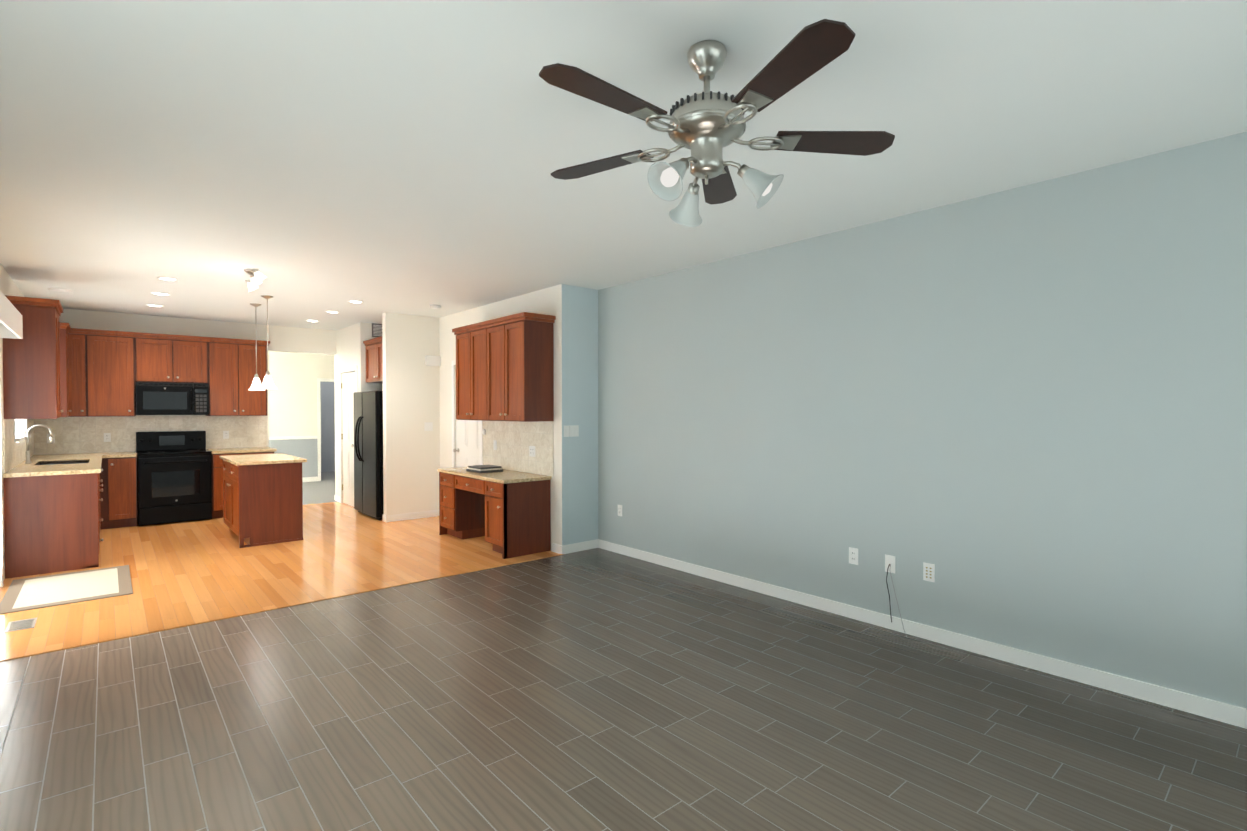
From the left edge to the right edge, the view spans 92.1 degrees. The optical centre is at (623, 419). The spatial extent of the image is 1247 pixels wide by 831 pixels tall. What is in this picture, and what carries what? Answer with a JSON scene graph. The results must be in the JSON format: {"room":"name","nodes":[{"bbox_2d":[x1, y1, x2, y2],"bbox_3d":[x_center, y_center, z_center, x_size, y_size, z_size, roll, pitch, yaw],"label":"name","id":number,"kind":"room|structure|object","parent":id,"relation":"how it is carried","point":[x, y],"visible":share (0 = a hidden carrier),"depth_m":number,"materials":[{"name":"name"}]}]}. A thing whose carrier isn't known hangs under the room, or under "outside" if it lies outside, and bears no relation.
{"room":"empty living room","nodes":[
{"label":"empty living room","id":0,"kind":"room"},
{"bbox_2d":[0,263,23,580],"bbox_3d":[-5.583,0.012,5.345,0.120,2.740,5.470,-1,1,-41],"label":"wall","id":1,"kind":"structure","parent":0,"point":[8,287],"depth_m":5.22,"materials":[{"name":"beige paint"}]},
{"bbox_2d":[0,411,2,586],"bbox_3d":[-4.582,0.343,4.220,0.120,2.112,1.974,-1,1,-41],"label":"door frame","id":2,"kind":"structure","parent":1,"relation":"attached to","point":[1,561],"depth_m":4.97,"materials":[{"name":"white wood"}]},
{"bbox_2d":[0,291,22,338],"bbox_3d":[-4.491,-0.772,4.274,0.150,0.200,2.100,-1,1,-41],"label":"headrail valance","id":3,"kind":"object","parent":1,"relation":"attached to","point":[11,322],"visible":1,"depth_m":4.62,"materials":[{"name":"white"}]},
{"bbox_2d":[2,419,37,472],"bbox_3d":[-6.307,0.216,6.288,0.007,0.468,2.859,-1,1,-41],"label":"tile backsplash","id":4,"kind":"structure","parent":1,"relation":"attached to","point":[14,453],"depth_m":5.74,"materials":[{"name":"tile"}]},
{"bbox_2d":[14,419,30,441],"bbox_3d":[-6.286,-0.291,6.207,0.145,1.000,1.220,-1,1,-41],"label":"window","id":5,"kind":"structure","parent":1,"relation":"in","point":[20,428],"depth_m":6.58,"materials":[{"name":"white glass"}]},
{"bbox_2d":[3,299,62,418],"bbox_3d":[-5.514,-0.530,5.611,0.338,1.045,0.646,-1,1,-41],"label":"upper cabinet","id":6,"kind":"object","parent":1,"relation":"attached to","point":[35,372],"depth_m":5.39,"materials":[{"name":"brown wood"}]},
{"bbox_2d":[63,323,70,416],"bbox_3d":[-6.702,-0.551,6.989,0.338,1.045,0.486,-1,1,-41],"label":"upper cabinet","id":7,"kind":"object","parent":1,"relation":"attached to","point":[66,329],"depth_m":6.91,"materials":[{"name":"brown wood"}]},
{"bbox_2d":[99,469,102,488],"bbox_3d":[-5.609,0.933,5.958,0.618,0.878,0.460,-1,1,-41],"label":"drawer","id":8,"kind":"object","parent":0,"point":[101,480],"depth_m":6.59,"materials":[{"name":"brown wood"}]},
{"bbox_2d":[3,453,105,477],"bbox_3d":[-6.051,0.567,6.497,0.660,0.235,2.883,-1,1,-41],"label":"countertop","id":9,"kind":"structure","parent":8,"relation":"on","point":[60,464],"depth_m":5.96,"materials":[{"name":"stone"}]},
{"bbox_2d":[24,424,53,463],"bbox_3d":[-6.118,0.252,6.290,0.225,0.401,0.130,-1,1,-41],"label":"sink faucet","id":10,"kind":"object","parent":9,"relation":"on","point":[51,441],"visible":1,"depth_m":6.21,"materials":[{"name":"silver metal"}]},
{"bbox_2d":[44,308,337,495],"bbox_3d":[-5.112,-0.049,9.263,5.950,2.740,0.150,-1,1,-41],"label":"wall","id":11,"kind":"structure","parent":0,"point":[95,320],"depth_m":8.25,"materials":[{"name":"beige paint"}]},
{"bbox_2d":[68,328,94,415],"bbox_3d":[-6.791,-0.559,7.515,0.251,1.045,0.348,-1,1,-41],"label":"upper cabinet","id":12,"kind":"object","parent":11,"relation":"attached to","point":[81,345],"depth_m":7.39,"materials":[{"name":"brown wood"}]},
{"bbox_2d":[95,332,142,415],"bbox_3d":[-6.564,-0.562,7.711,0.593,1.045,0.348,-1,1,-41],"label":"upper cabinet","id":13,"kind":"object","parent":11,"relation":"attached to","point":[107,369],"depth_m":7.62,"materials":[{"name":"brown wood"}]},
{"bbox_2d":[34,416,266,454],"bbox_3d":[-6.283,0.187,8.191,2.469,0.468,0.007,-1,1,-41],"label":"tile backsplash","id":14,"kind":"structure","parent":11,"relation":"attached to","point":[72,434],"depth_m":7.96,"materials":[{"name":"tile"}]},
{"bbox_2d":[47,434,54,442],"bbox_3d":[-7.115,0.239,7.464,0.070,0.115,0.008,-1,1,-41],"label":"outlet","id":15,"kind":"object","parent":14,"relation":"attached to","point":[48,435],"visible":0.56,"depth_m":7.45,"materials":[{"name":"white"}]},
{"bbox_2d":[104,433,110,441],"bbox_3d":[-6.714,0.234,7.810,0.070,0.115,0.008,-1,1,-41],"label":"outlet","id":16,"kind":"object","parent":14,"relation":"attached to","point":[107,437],"visible":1,"depth_m":7.81,"materials":[{"name":"white plastic"}]},
{"bbox_2d":[223,431,228,438],"bbox_3d":[-5.729,0.221,8.658,0.070,0.115,0.008,-1,1,-41],"label":"outlet","id":17,"kind":"object","parent":14,"relation":"attached to","point":[225,434],"visible":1,"depth_m":8.66,"materials":[{"name":"white plastic"}]},
{"bbox_2d":[143,336,210,383],"bbox_3d":[-6.100,-0.791,8.108,0.780,0.600,0.348,-1,1,-41],"label":"upper cabinet","id":18,"kind":"object","parent":11,"relation":"attached to","point":[166,359],"depth_m":8.00,"materials":[{"name":"brown wood"}]},
{"bbox_2d":[135,382,208,414],"bbox_3d":[-6.068,-0.273,8.079,0.770,0.425,0.446,-1,1,-41],"label":"microwave","id":19,"kind":"object","parent":18,"relation":"attached to","point":[153,398],"visible":1,"depth_m":7.92,"materials":[{"name":"black"}]},
{"bbox_2d":[206,340,266,415],"bbox_3d":[-5.565,-0.575,8.572,0.779,1.045,0.348,-1,1,-41],"label":"upper cabinet","id":20,"kind":"object","parent":11,"relation":"attached to","point":[233,362],"depth_m":8.45,"materials":[{"name":"brown wood"}]},
{"bbox_2d":[0,502,557,658],"bbox_3d":[-3.740,1.408,6.883,4.890,0.100,5.240,-1,1,-41],"label":"floor","id":21,"kind":"structure","parent":0,"point":[185,572],"depth_m":5.56,"materials":[{"name":"brown wood"}]},
{"bbox_2d":[5,617,36,631],"bbox_3d":[-4.103,1.398,4.094,0.140,0.006,0.250,-1,1,-41],"label":"floor vent","id":22,"kind":"object","parent":21,"relation":"in","point":[21,624],"visible":1,"depth_m":4.09,"materials":[{"name":"silver metal"}]},
{"bbox_2d":[3,473,102,578],"bbox_3d":[-5.322,0.939,5.625,0.618,0.878,0.564,-1,1,-41],"label":"base cabinet","id":23,"kind":"object","parent":21,"relation":"on","point":[52,523],"depth_m":5.40,"materials":[{"name":"brown wood"}]},
{"bbox_2d":[0,565,132,613],"bbox_3d":[-4.574,1.383,4.969,0.770,0.008,1.150,-1,1,-41],"label":"doormat","id":24,"kind":"object","parent":21,"relation":"on","point":[24,594],"visible":1,"depth_m":4.90,"materials":[{"name":"beige fabric"}]},
{"bbox_2d":[100,457,136,528],"bbox_3d":[-6.431,0.908,7.637,0.366,0.878,0.668,-1,1,-41],"label":"base cabinet","id":25,"kind":"object","parent":21,"relation":"on","point":[118,495],"visible":0.98,"depth_m":7.43,"materials":[{"name":"brown wood"}]},
{"bbox_2d":[103,451,136,457],"bbox_3d":[-6.413,0.449,7.656,0.306,0.035,0.653,-1,1,-41],"label":"countertop","id":26,"kind":"structure","parent":25,"relation":"on","point":[108,454],"depth_m":7.46,"materials":[{"name":"stone"}]},
{"bbox_2d":[136,431,211,525],"bbox_3d":[-5.971,0.748,7.982,0.766,1.163,0.726,-1,1,-41],"label":"range","id":27,"kind":"object","parent":21,"relation":"on","point":[174,482],"visible":1,"depth_m":7.80,"materials":[{"name":"black metal"}]},
{"bbox_2d":[211,452,273,517],"bbox_3d":[-5.422,0.894,8.507,0.739,0.878,0.668,-1,1,-41],"label":"base cabinet","id":28,"kind":"object","parent":21,"relation":"on","point":[217,474],"visible":0.12,"depth_m":8.08,"materials":[{"name":"brown wood"}]},
{"bbox_2d":[207,447,276,453],"bbox_3d":[-5.418,0.436,8.513,0.763,0.035,0.653,-1,1,-41],"label":"countertop","id":29,"kind":"structure","parent":28,"relation":"on","point":[250,449],"depth_m":8.39,"materials":[{"name":"stone"}]},
{"bbox_2d":[223,460,302,547],"bbox_3d":[-4.231,0.917,6.996,0.644,0.878,1.156,-1,1,-41],"label":"kitchen island","id":30,"kind":"object","parent":21,"relation":"on","point":[262,504],"visible":0.98,"depth_m":6.59,"materials":[{"name":"brown wood"}]},
{"bbox_2d":[220,453,306,465],"bbox_3d":[-4.218,0.459,7.004,0.675,0.035,1.230,-1,1,-41],"label":"island countertop","id":31,"kind":"structure","parent":30,"relation":"on","point":[256,459],"depth_m":6.74,"materials":[{"name":"stone"}]},
{"bbox_2d":[353,391,383,519],"bbox_3d":[-3.315,0.473,8.490,0.848,1.720,0.940,-1,1,-41],"label":"fridge","id":32,"kind":"object","parent":21,"relation":"on","point":[368,453],"visible":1,"depth_m":8.13,"materials":[{"name":"black metal"}]},
{"bbox_2d":[439,472,550,558],"bbox_3d":[-1.472,0.990,6.640,0.578,0.745,1.512,-1,1,-41],"label":"desk","id":33,"kind":"object","parent":21,"relation":"on","point":[509,520],"visible":0.96,"depth_m":6.17,"materials":[{"name":"brown wood"}]},
{"bbox_2d":[437,467,551,483],"bbox_3d":[-1.463,0.600,6.635,0.563,0.035,1.550,-1,1,-41],"label":"countertop","id":34,"kind":"structure","parent":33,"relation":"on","point":[505,476],"depth_m":6.29,"materials":[{"name":"stone"}]},
{"bbox_2d":[466,465,502,472],"bbox_3d":[-1.556,0.551,6.732,0.280,0.058,0.340,-1,1,-41],"label":"binders","id":35,"kind":"object","parent":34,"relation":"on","point":[484,468],"visible":1,"depth_m":6.64,"materials":[{"name":"grey"}]},
{"bbox_2d":[268,351,333,476],"bbox_3d":[-7.178,-0.085,11.660,5.950,2.740,0.120,-1,1,-41],"label":"wall","id":36,"kind":"structure","parent":0,"point":[292,403],"depth_m":12.10,"materials":[{"name":"beige paint"}]},
{"bbox_2d":[269,378,334,481],"bbox_3d":[-7.424,0.229,11.360,4.940,2.120,0.020,-1,1,-41],"label":"trim","id":37,"kind":"structure","parent":36,"relation":"attached to","point":[312,479],"depth_m":12.33,"materials":[{"name":"white wood"}]},
{"bbox_2d":[268,325,335,354],"bbox_3d":[-5.004,-1.230,9.357,0.960,0.380,0.120,-1,1,-41],"label":"header beam","id":38,"kind":"structure","parent":0,"point":[299,340],"depth_m":9.30,"materials":[{"name":"beige paint"}]},
{"bbox_2d":[302,471,337,504],"bbox_3d":[-6.910,1.337,11.371,5.950,0.104,5.700,-1,1,-41],"label":"floor","id":39,"kind":"structure","parent":0,"point":[321,491],"depth_m":10.92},
{"bbox_2d":[320,382,334,471],"bbox_3d":[-6.998,-0.126,14.323,2.200,2.740,0.120,-1,1,-41],"label":"wall","id":40,"kind":"structure","parent":0,"point":[327,396],"depth_m":14.24,"materials":[{"name":"grey paint"}]},
{"bbox_2d":[336,322,369,502],"bbox_3d":[-4.154,-0.048,9.217,0.120,2.740,1.170,-1,1,-41],"label":"wall","id":41,"kind":"structure","parent":0,"point":[350,349],"depth_m":9.08,"materials":[{"name":"beige paint"}]},
{"bbox_2d":[334,495,339,501],"bbox_3d":[-4.584,1.272,9.633,0.014,0.088,0.310,-1,1,-41],"label":"baseboard","id":42,"kind":"structure","parent":41,"relation":"attached to","point":[337,498],"depth_m":9.64,"materials":[{"name":"white"}]},
{"bbox_2d":[339,366,357,506],"bbox_3d":[-4.195,0.267,9.173,0.105,2.112,0.874,-1,1,-41],"label":"door frame","id":43,"kind":"structure","parent":41,"relation":"attached to","point":[348,385],"depth_m":9.26,"materials":[{"name":"white"}]},
{"bbox_2d":[370,323,382,390],"bbox_3d":[-3.549,-0.046,9.066,0.540,2.740,0.150,-1,1,-41],"label":"wall","id":44,"kind":"structure","parent":0,"point":[373,386],"depth_m":8.85,"materials":[{"name":"beige paint"}]},
{"bbox_2d":[363,336,382,383],"bbox_3d":[-3.210,-0.830,8.567,0.658,0.605,0.990,-1,1,-41],"label":"upper cabinet","id":45,"kind":"object","parent":44,"relation":"attached to","point":[374,361],"visible":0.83,"depth_m":8.47,"materials":[{"name":"brown wood"}]},
{"bbox_2d":[372,323,381,336],"bbox_3d":[-3.556,-1.314,8.931,0.360,0.200,0.014,-1,1,-41],"label":"air vent","id":46,"kind":"object","parent":44,"relation":"in","point":[376,330],"visible":0.31,"depth_m":8.85,"materials":[{"name":"grey metal"}]},
{"bbox_2d":[382,312,439,514],"bbox_3d":[-2.860,-0.031,8.121,0.730,2.740,0.120,-1,1,-41],"label":"wall","id":47,"kind":"structure","parent":0,"point":[411,406],"depth_m":8.04,"materials":[{"name":"beige paint"}]},
{"bbox_2d":[384,510,438,521],"bbox_3d":[-2.828,1.296,8.094,0.744,0.088,0.034,-1,1,-41],"label":"baseboard","id":48,"kind":"structure","parent":47,"relation":"attached to","point":[408,516],"depth_m":8.05,"materials":[{"name":"white wood"}]},
{"bbox_2d":[424,422,432,430],"bbox_3d":[-2.663,0.098,8.208,0.116,0.115,0.008,-1,1,-41],"label":"light switch","id":49,"kind":"object","parent":47,"relation":"attached to","point":[428,426],"visible":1,"depth_m":8.21,"materials":[{"name":"white plastic"}]},
{"bbox_2d":[425,355,440,365],"bbox_3d":[-2.588,-0.803,8.231,0.260,0.140,0.050,-1,1,-41],"label":"door chime","id":50,"kind":"object","parent":47,"relation":"attached to","point":[430,360],"visible":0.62,"depth_m":8.19,"materials":[{"name":"white plastic"}]},
{"bbox_2d":[439,286,554,542],"bbox_3d":[-1.993,-0.025,7.766,0.120,2.740,4.090,-1,1,-41],"label":"wall","id":51,"kind":"structure","parent":0,"point":[541,301],"depth_m":7.75,"materials":[{"name":"beige paint"}]},
{"bbox_2d":[452,360,482,467],"bbox_3d":[-1.998,0.285,7.681,0.105,2.122,0.844,-1,1,-41],"label":"door","id":52,"kind":"structure","parent":51,"relation":"attached to","point":[468,450],"depth_m":7.74,"materials":[{"name":"white wood"}]},
{"bbox_2d":[454,324,483,419],"bbox_3d":[-1.592,-0.513,6.932,0.348,1.040,0.826,-1,1,-41],"label":"upper cabinet","id":53,"kind":"object","parent":51,"relation":"attached to","point":[469,341],"depth_m":6.85,"materials":[{"name":"brown wood"}]},
{"bbox_2d":[482,420,553,475],"bbox_3d":[-1.236,0.294,6.794,0.007,0.568,1.560,-1,1,-41],"label":"tile backsplash","id":54,"kind":"structure","parent":51,"relation":"attached to","point":[515,440],"depth_m":6.70,"materials":[{"name":"tile"}]},
{"bbox_2d":[493,440,496,449],"bbox_3d":[-1.522,0.305,7.114,0.008,0.115,0.070,-1,1,-41],"label":"light switch","id":55,"kind":"object","parent":54,"relation":"attached to","point":[495,444],"visible":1,"depth_m":7.10,"materials":[{"name":"white plastic"}]},
{"bbox_2d":[529,446,534,456],"bbox_3d":[-0.987,0.344,6.494,0.008,0.115,0.116,-1,1,-41],"label":"outlet","id":56,"kind":"object","parent":54,"relation":"attached to","point":[531,451],"visible":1,"depth_m":6.49,"materials":[{"name":"white plastic"}]},
{"bbox_2d":[484,316,554,421],"bbox_3d":[-1.123,-0.504,6.389,0.348,1.040,0.832,-1,1,-41],"label":"upper cabinet","id":57,"kind":"object","parent":51,"relation":"attached to","point":[505,368],"depth_m":6.14,"materials":[{"name":"brown wood"}]},
{"bbox_2d":[555,284,597,544],"bbox_3d":[-0.486,-0.003,6.286,0.470,2.740,0.120,-1,1,-41],"label":"wall","id":58,"kind":"structure","parent":0,"point":[576,403],"depth_m":6.21,"materials":[{"name":"paint"}]},
{"bbox_2d":[569,425,578,436],"bbox_3d":[-0.508,0.119,6.184,0.116,0.115,0.008,-1,1,-41],"label":"light switch","id":59,"kind":"object","parent":58,"relation":"attached to","point":[573,430],"visible":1,"depth_m":6.18,"materials":[{"name":"white plastic"}]},
{"bbox_2d":[559,539,598,553],"bbox_3d":[-0.459,1.324,6.242,0.454,0.088,0.014,-1,1,-41],"label":"baseboard","id":60,"kind":"structure","parent":58,"relation":"attached to","point":[570,548],"depth_m":6.23,"materials":[{"name":"white wood"}]},
{"bbox_2d":[0,548,1246,830],"bbox_3d":[0.347,1.481,2.142,4.890,0.100,7.280,-1,1,-41],"label":"floor","id":61,"kind":"structure","parent":0,"point":[596,690],"depth_m":2.78,"materials":[{"name":"porcelain tile"},{"name":"grout"}]},
{"bbox_2d":[0,554,562,661],"bbox_3d":[-2.208,1.388,4.744,4.180,0.006,0.040,-1,1,-41],"label":"trim","id":62,"kind":"structure","parent":61,"relation":"on","point":[148,632],"depth_m":4.30,"materials":[{"name":"brown wood"}]},
{"bbox_2d":[0,0,1246,329],"bbox_3d":[-2.823,-1.427,6.587,5.950,0.100,18.220,-1,1,-41],"label":"ceiling","id":63,"kind":"structure","parent":0,"point":[318,158],"depth_m":2.73,"materials":[{"name":"paint"}]},
{"bbox_2d":[48,288,72,291],"bbox_3d":[-5.970,-1.370,6.370,0.200,0.007,0.200,-1,1,-41],"label":"ceiling vent","id":64,"kind":"object","parent":63,"relation":"in","point":[58,289],"visible":0.96,"depth_m":6.36,"materials":[{"name":"white metal"}]},
{"bbox_2d":[147,304,163,306],"bbox_3d":[-5.708,-1.386,7.322,0.170,0.006,0.170,-1,1,-41],"label":"recessed light","id":65,"kind":"object","parent":63,"relation":"in","point":[152,305],"visible":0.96,"depth_m":7.30,"materials":[{"name":"white"}]},
{"bbox_2d":[151,292,170,295],"bbox_3d":[-5.068,-1.374,6.580,0.170,0.006,0.170,-1,1,-41],"label":"recessed light","id":66,"kind":"object","parent":63,"relation":"in","point":[159,293],"visible":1,"depth_m":6.59,"materials":[{"name":"white"}]},
{"bbox_2d":[157,277,178,280],"bbox_3d":[-4.428,-1.363,5.838,0.170,0.006,0.170,-1,1,-41],"label":"recessed light","id":67,"kind":"object","parent":63,"relation":"in","point":[166,279],"visible":0.94,"depth_m":5.84,"materials":[{"name":"white"}]},
{"bbox_2d":[244,269,265,291],"bbox_3d":[-3.392,-1.286,5.502,0.147,0.147,0.649,-1,1,-38],"label":"track light","id":68,"kind":"object","parent":63,"relation":"attached to","point":[253,282],"visible":1,"depth_m":5.47,"materials":[{"name":"white glass"}]},
{"bbox_2d":[248,303,264,389],"bbox_3d":[-4.424,-0.869,7.235,0.180,1.034,0.180,-1,1,-41],"label":"pendant light","id":69,"kind":"object","parent":63,"relation":"hanging from","point":[256,383],"visible":0.96,"depth_m":7.21,"materials":[{"name":"white glass"}]},
{"bbox_2d":[259,295,276,388],"bbox_3d":[-3.987,-0.862,6.728,0.180,1.034,0.180,-1,1,-41],"label":"pendant light","id":70,"kind":"object","parent":63,"relation":"hanging from","point":[267,383],"visible":1,"depth_m":6.71,"materials":[{"name":"white glass"}]},
{"bbox_2d":[348,300,363,302],"bbox_3d":[-3.146,-1.382,7.061,0.170,0.006,0.170,-1,1,-41],"label":"recessed light","id":71,"kind":"object","parent":63,"relation":"in","point":[352,301],"visible":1,"depth_m":7.03,"materials":[{"name":"white"}]},
{"bbox_2d":[430,305,440,308],"bbox_3d":[-2.297,-1.371,7.332,0.130,0.035,0.130,-1,1,-41],"label":"smoke detector","id":72,"kind":"object","parent":63,"relation":"attached to","point":[435,306],"visible":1,"depth_m":7.29,"materials":[{"name":"white plastic"}]},
{"bbox_2d":[539,19,894,226],"bbox_3d":[0.253,-1.023,2.104,1.257,0.569,1.302,-1,1,-41],"label":"ceiling fan","id":73,"kind":"object","parent":63,"relation":"hanging from","point":[706,126],"visible":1,"depth_m":2.05,"materials":[{"name":"silver metal"}]},
{"bbox_2d":[598,132,1246,708],"bbox_3d":[2.114,0.037,3.722,0.120,2.740,7.400,-1,1,-41],"label":"wall","id":74,"kind":"structure","parent":0,"point":[1018,416],"depth_m":3.58,"materials":[{"name":"blue paint"}]},
{"bbox_2d":[618,505,621,515],"bbox_3d":[-0.037,0.930,6.133,0.008,0.115,0.070,-1,1,-41],"label":"outlet","id":75,"kind":"object","parent":74,"relation":"attached to","point":[619,510],"visible":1,"depth_m":6.13,"materials":[{"name":"white plastic"}]},
{"bbox_2d":[849,547,857,564],"bbox_3d":[1.615,0.959,4.217,0.008,0.115,0.070,-1,1,-41],"label":"outlet","id":76,"kind":"object","parent":74,"relation":"attached to","point":[853,555],"visible":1,"depth_m":4.21,"materials":[{"name":"white plastic"}]},
{"bbox_2d":[885,554,894,572],"bbox_3d":[1.784,0.967,4.020,0.008,0.115,0.070,-1,1,-41],"label":"outlet","id":77,"kind":"object","parent":74,"relation":"attached to","point":[889,559],"visible":1,"depth_m":4.02,"materials":[{"name":"white plastic"}]},
{"bbox_2d":[886,564,906,636],"bbox_3d":[1.799,1.183,3.931,0.033,0.432,0.186,0,1,-20],"label":"cord","id":78,"kind":"object","parent":77,"relation":"hanging from","point":[895,595],"visible":0.92,"depth_m":3.98,"materials":[{"name":"black plastic"}]},
{"bbox_2d":[599,539,1246,728],"bbox_3d":[2.063,1.363,3.699,0.014,0.088,7.160,-1,1,-41],"label":"baseboard","id":79,"kind":"structure","parent":74,"relation":"attached to","point":[1200,706],"depth_m":3.58,"materials":[{"name":"white"}]},
{"bbox_2d":[923,562,934,581],"bbox_3d":[1.947,0.975,3.831,0.008,0.115,0.070,-1,1,-41],"label":"ports","id":80,"kind":"object","parent":74,"relation":"attached to","point":[928,571],"visible":1,"depth_m":3.83,"materials":[{"name":"white plastic"}]}
]}

